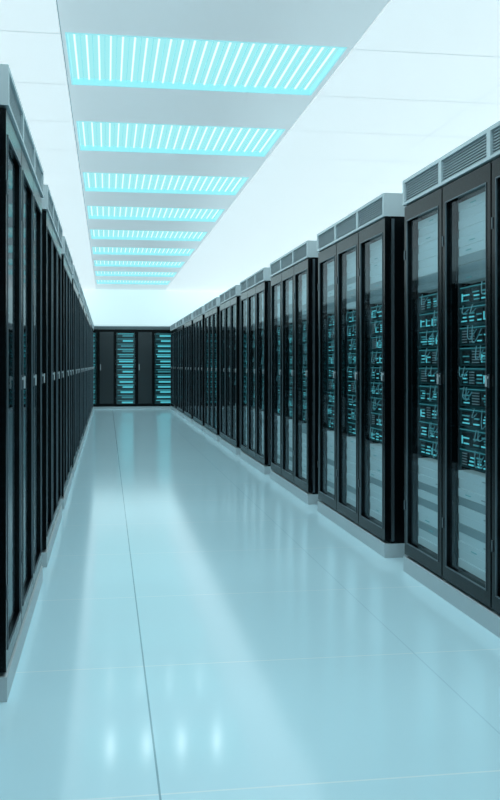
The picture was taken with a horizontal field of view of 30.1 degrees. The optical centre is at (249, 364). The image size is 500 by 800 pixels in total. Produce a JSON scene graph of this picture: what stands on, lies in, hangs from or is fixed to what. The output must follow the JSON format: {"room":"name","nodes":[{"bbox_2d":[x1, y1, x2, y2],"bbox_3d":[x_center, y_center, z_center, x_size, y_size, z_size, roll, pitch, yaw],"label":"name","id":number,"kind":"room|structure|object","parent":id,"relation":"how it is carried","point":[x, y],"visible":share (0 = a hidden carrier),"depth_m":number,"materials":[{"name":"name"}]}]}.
{"room":"server room","nodes":[
{"label":"server room","id":0,"kind":"room"},
{"bbox_2d":[82,289,224,325],"bbox_3d":[-3.347,-0.530,26.044,5.900,3.380,0.100,0,0,-9],"label":"wall","id":1,"kind":"structure","parent":0,"point":[107,307],"depth_m":26.04,"materials":[{"name":"white paint"}]},
{"bbox_2d":[0,409,499,799],"bbox_3d":[-1.052,1.220,11.119,5.900,0.120,30.300,0,0,-9],"label":"floor","id":2,"kind":"structure","parent":0,"point":[199,629],"depth_m":3.71,"materials":[{"name":"tile"}]},
{"bbox_2d":[0,64,44,701],"bbox_3d":[-1.520,0.062,4.005,1.133,2.195,1.812,0,0,-9],"label":"rack","id":3,"kind":"object","parent":2,"relation":"on","point":[21,170],"visible":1,"depth_m":3.74,"materials":[{"name":"black metal"}]},
{"bbox_2d":[41,185,63,566],"bbox_3d":[-1.848,0.062,6.140,1.133,2.195,1.812,0,0,-9],"label":"rack","id":4,"kind":"object","parent":2,"relation":"on","point":[52,231],"visible":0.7,"depth_m":5.88,"materials":[{"name":"painted metal"},{"name":"glass"},{"name":"plastic"}]},
{"bbox_2d":[61,236,73,508],"bbox_3d":[-2.176,0.062,8.275,1.133,2.195,1.812,0,0,-9],"label":"rack","id":5,"kind":"object","parent":2,"relation":"on","point":[67,262],"visible":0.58,"depth_m":8.01,"materials":[{"name":"painted metal"},{"name":"glass"},{"name":"plastic"}]},
{"bbox_2d":[72,265,79,476],"bbox_3d":[-2.505,0.062,10.410,1.133,2.195,1.812,0,0,-9],"label":"rack","id":6,"kind":"object","parent":2,"relation":"on","point":[75,280],"visible":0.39,"depth_m":10.25,"materials":[{"name":"black metal"}]},
{"bbox_2d":[78,283,83,456],"bbox_3d":[-2.833,0.062,12.545,1.133,2.195,1.812,0,0,-9],"label":"rack","id":7,"kind":"object","parent":2,"relation":"on","point":[81,294],"visible":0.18,"depth_m":12.28,"materials":[{"name":"black metal"}]},
{"bbox_2d":[83,296,86,442],"bbox_3d":[-3.161,0.062,14.680,1.133,2.195,1.812,0,0,-9],"label":"rack","id":8,"kind":"object","parent":2,"relation":"on","point":[85,302],"visible":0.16,"depth_m":14.41,"materials":[{"name":"black metal"}]},
{"bbox_2d":[86,305,89,430],"bbox_3d":[-3.490,0.062,16.815,1.133,2.195,1.812,0,0,-9],"label":"rack","id":9,"kind":"object","parent":2,"relation":"on","point":[87,312],"visible":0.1,"depth_m":16.55,"materials":[{"name":"black metal"}]},
{"bbox_2d":[89,312,91,423],"bbox_3d":[-3.818,0.062,18.950,1.133,2.195,1.812,0,0,-9],"label":"rack","id":10,"kind":"object","parent":2,"relation":"on","point":[89,312],"visible":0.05,"depth_m":18.70,"materials":[{"name":"black metal"}]},
{"bbox_2d":[91,318,92,416],"bbox_3d":[-4.146,0.062,21.085,1.133,2.195,1.812,0,0,-9],"label":"rack","id":11,"kind":"object","parent":2,"relation":"on","point":[91,318],"visible":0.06,"depth_m":20.82,"materials":[{"name":"black metal"}]},
{"bbox_2d":[92,324,93,412],"bbox_3d":[-4.474,0.062,23.220,1.133,2.195,1.812,0,0,-9],"label":"rack","id":12,"kind":"object","parent":2,"relation":"on","point":[93,324],"visible":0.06,"depth_m":22.98,"materials":[{"name":"black metal"}]},
{"bbox_2d":[94,326,97,408],"bbox_3d":[-4.562,0.062,24.830,1.010,2.195,0.930,0,0,-9],"label":"tall cabinet","id":13,"kind":"object","parent":2,"relation":"on","point":[95,327],"visible":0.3,"depth_m":24.52,"materials":[{"name":"black metal"}]},
{"bbox_2d":[98,326,136,408],"bbox_3d":[-3.563,0.062,24.984,1.010,2.195,0.930,0,0,-9],"label":"tall cabinet","id":14,"kind":"object","parent":2,"relation":"on","point":[117,345],"visible":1,"depth_m":24.60,"materials":[{"name":"painted metal"},{"name":"glass"},{"name":"plastic"}]},
{"bbox_2d":[137,326,170,408],"bbox_3d":[-2.565,0.062,25.137,1.010,2.195,0.930,0,0,-9],"label":"tall cabinet","id":15,"kind":"object","parent":2,"relation":"on","point":[153,342],"visible":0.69,"depth_m":24.70,"materials":[{"name":"painted metal"},{"name":"glass"},{"name":"plastic"}]},
{"bbox_2d":[170,323,176,412],"bbox_3d":[-1.408,0.062,23.641,1.133,2.195,1.812,0,0,-9],"label":"rack","id":16,"kind":"object","parent":2,"relation":"on","point":[173,329],"visible":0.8,"depth_m":23.25,"materials":[{"name":"black metal"}]},
{"bbox_2d":[176,318,184,417],"bbox_3d":[-1.079,0.062,21.506,1.133,2.195,1.812,0,0,-9],"label":"rack","id":17,"kind":"object","parent":2,"relation":"on","point":[180,323],"visible":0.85,"depth_m":21.15,"materials":[{"name":"black metal"}]},
{"bbox_2d":[184,313,192,423],"bbox_3d":[-0.751,0.062,19.371,1.133,2.195,1.812,0,0,-9],"label":"rack","id":18,"kind":"object","parent":2,"relation":"on","point":[188,320],"visible":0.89,"depth_m":19.04,"materials":[{"name":"black metal"}]},
{"bbox_2d":[193,306,205,430],"bbox_3d":[-0.423,0.062,17.236,1.133,2.195,1.812,0,0,-9],"label":"rack","id":19,"kind":"object","parent":2,"relation":"on","point":[198,314],"visible":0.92,"depth_m":16.82,"materials":[{"name":"black metal"}]},
{"bbox_2d":[204,297,220,440],"bbox_3d":[-0.095,0.062,15.101,1.133,2.195,1.812,0,0,-9],"label":"rack","id":20,"kind":"object","parent":2,"relation":"on","point":[211,308],"visible":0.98,"depth_m":14.73,"materials":[{"name":"black metal"}]},
{"bbox_2d":[219,285,241,454],"bbox_3d":[0.234,0.062,12.966,1.133,2.195,1.812,0,0,-9],"label":"rack","id":21,"kind":"object","parent":2,"relation":"on","point":[229,300],"visible":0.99,"depth_m":12.59,"materials":[{"name":"painted metal"},{"name":"glass"},{"name":"plastic"}]},
{"bbox_2d":[240,267,271,473],"bbox_3d":[0.562,0.062,10.831,1.133,2.195,1.812,0,0,-9],"label":"rack","id":22,"kind":"object","parent":2,"relation":"on","point":[255,315],"visible":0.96,"depth_m":10.41,"materials":[{"name":"painted metal"},{"name":"glass"},{"name":"plastic"}]},
{"bbox_2d":[270,240,320,504],"bbox_3d":[0.890,0.062,8.696,1.133,2.195,1.812,0,0,-9],"label":"rack","id":23,"kind":"object","parent":2,"relation":"on","point":[294,280],"visible":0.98,"depth_m":8.28,"materials":[{"name":"painted metal"},{"name":"glass"},{"name":"plastic"}]},
{"bbox_2d":[317,193,406,557],"bbox_3d":[1.218,0.062,6.561,1.133,2.195,1.812,0,0,-9],"label":"rack","id":24,"kind":"object","parent":2,"relation":"on","point":[361,262],"visible":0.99,"depth_m":6.14,"materials":[{"name":"painted metal"},{"name":"glass"},{"name":"plastic"}]},
{"bbox_2d":[403,121,499,637],"bbox_3d":[1.547,0.062,4.426,1.133,2.195,1.812,0,0,-9],"label":"rack","id":25,"kind":"object","parent":2,"relation":"on","point":[452,251],"visible":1,"depth_m":4.58,"materials":[{"name":"black metal"},{"name":"glass"},{"name":"plastic"}]},
{"bbox_2d":[0,0,499,290],"bbox_3d":[-1.052,-2.160,11.119,5.700,0.120,30.100,0,0,-9],"label":"ceiling","id":26,"kind":"structure","parent":0,"point":[414,81],"depth_m":7.69,"materials":[{"name":"white paint"}]},
{"bbox_2d":[96,280,169,284],"bbox_3d":[-2.973,-2.135,23.643,1.834,0.070,1.100,0,0,-9],"label":"ceiling light panel","id":27,"kind":"object","parent":26,"relation":"attached to","point":[98,281],"depth_m":24.06,"materials":[{"name":"teal plastic"}]},
{"bbox_2d":[95,271,176,276],"bbox_3d":[-2.644,-2.135,21.508,1.834,0.070,1.100,0,0,-9],"label":"ceiling light panel","id":28,"kind":"object","parent":26,"relation":"attached to","point":[98,273],"depth_m":21.85,"materials":[{"name":"teal plastic"}]},
{"bbox_2d":[94,260,184,267],"bbox_3d":[-2.316,-2.135,19.373,1.834,0.070,1.100,0,0,-9],"label":"ceiling light panel","id":29,"kind":"object","parent":26,"relation":"attached to","point":[96,262],"depth_m":19.70,"materials":[{"name":"teal plastic"}]},
{"bbox_2d":[92,247,193,255],"bbox_3d":[-1.988,-2.135,17.238,1.834,0.070,1.100,0,0,-9],"label":"ceiling light panel","id":30,"kind":"object","parent":26,"relation":"attached to","point":[96,250],"depth_m":17.62,"materials":[{"name":"teal plastic"}]},
{"bbox_2d":[90,229,206,240],"bbox_3d":[-1.660,-2.135,15.103,1.834,0.070,1.100,0,0,-9],"label":"ceiling light panel","id":31,"kind":"object","parent":26,"relation":"attached to","point":[95,233],"depth_m":15.37,"materials":[{"name":"teal plastic"}]},
{"bbox_2d":[87,206,224,221],"bbox_3d":[-1.331,-2.135,12.968,1.834,0.070,1.100,0,0,-9],"label":"ceiling light panel","id":32,"kind":"object","parent":26,"relation":"attached to","point":[94,212],"depth_m":13.20,"materials":[{"name":"teal plastic"}]},
{"bbox_2d":[83,172,248,194],"bbox_3d":[-1.003,-2.135,10.833,1.834,0.070,1.100,0,0,-9],"label":"ceiling light panel","id":33,"kind":"object","parent":26,"relation":"attached to","point":[97,182],"depth_m":11.02,"materials":[{"name":"teal plastic"}]},
{"bbox_2d":[76,121,284,156],"bbox_3d":[-0.675,-2.135,8.698,1.834,0.070,1.100,0,0,-9],"label":"ceiling light panel","id":34,"kind":"object","parent":26,"relation":"attached to","point":[92,136],"depth_m":8.83,"materials":[{"name":"teal plastic"}]},
{"bbox_2d":[65,32,346,94],"bbox_3d":[-0.347,-2.135,6.564,1.834,0.070,1.100,0,0,-9],"label":"ceiling light panel","id":35,"kind":"object","parent":26,"relation":"attached to","point":[94,59],"depth_m":6.63,"materials":[{"name":"teal plastic"}]}
]}

